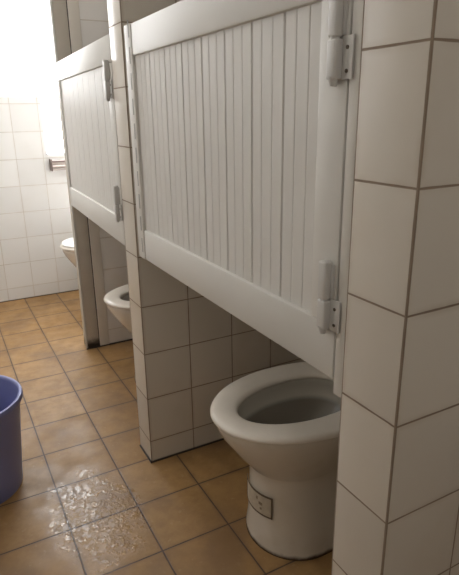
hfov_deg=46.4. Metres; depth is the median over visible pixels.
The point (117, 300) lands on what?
toilet
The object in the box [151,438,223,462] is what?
trim
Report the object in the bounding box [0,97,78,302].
wall
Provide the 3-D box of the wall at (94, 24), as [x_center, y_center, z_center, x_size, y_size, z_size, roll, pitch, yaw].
[-0.415,-0.790,2.570,0.639,2.150,0.111,-10,20,-27]
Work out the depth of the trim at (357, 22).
0.72 m
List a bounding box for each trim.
[87,339,132,348]
[139,444,151,462]
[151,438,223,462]
[333,0,363,397]
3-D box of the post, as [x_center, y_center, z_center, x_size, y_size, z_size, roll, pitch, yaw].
[-0.697,-0.732,2.404,0.116,2.150,0.078,-10,20,-27]
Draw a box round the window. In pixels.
[0,0,63,154]
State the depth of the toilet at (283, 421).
1.39 m
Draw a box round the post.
[48,0,108,347]
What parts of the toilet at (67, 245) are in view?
seat, lid, bowl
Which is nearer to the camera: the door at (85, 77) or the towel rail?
the door at (85, 77)
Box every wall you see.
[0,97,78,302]
[67,0,132,343]
[107,0,304,460]
[331,0,458,574]
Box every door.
[56,34,124,244]
[124,0,354,377]
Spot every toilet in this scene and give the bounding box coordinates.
[60,237,75,266]
[104,284,135,382]
[210,362,340,560]
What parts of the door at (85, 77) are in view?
rail, panel, rail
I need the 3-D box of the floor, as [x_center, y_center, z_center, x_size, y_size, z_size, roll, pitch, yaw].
[-0.393,0.777,1.389,2.360,0.100,4.888,-10,20,-27]
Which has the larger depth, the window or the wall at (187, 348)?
the window
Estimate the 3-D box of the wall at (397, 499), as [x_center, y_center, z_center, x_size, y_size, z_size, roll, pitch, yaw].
[0.519,-0.233,0.816,0.750,2.150,0.111,-10,20,-27]
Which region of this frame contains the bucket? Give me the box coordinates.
[0,375,22,503]
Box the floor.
[0,290,332,574]
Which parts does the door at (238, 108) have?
rail, panel, rail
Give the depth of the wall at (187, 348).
1.74 m
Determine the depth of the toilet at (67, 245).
3.04 m
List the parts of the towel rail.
plate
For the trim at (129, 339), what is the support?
attached to the wall at (94, 24)
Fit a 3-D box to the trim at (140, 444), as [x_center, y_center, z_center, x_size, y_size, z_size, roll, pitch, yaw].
[-0.289,0.573,1.845,0.005,0.004,0.114,-10,20,-27]
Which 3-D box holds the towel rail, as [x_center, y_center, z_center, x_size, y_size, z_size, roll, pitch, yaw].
[-0.945,-0.774,3.343,0.340,0.070,0.061,-10,20,-27]
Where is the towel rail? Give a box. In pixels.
[49,159,65,170]
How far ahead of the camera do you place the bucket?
1.62 m
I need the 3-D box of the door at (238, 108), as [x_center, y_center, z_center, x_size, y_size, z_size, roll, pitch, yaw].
[-0.048,-0.268,1.094,0.046,0.618,0.892,-10,20,-27]

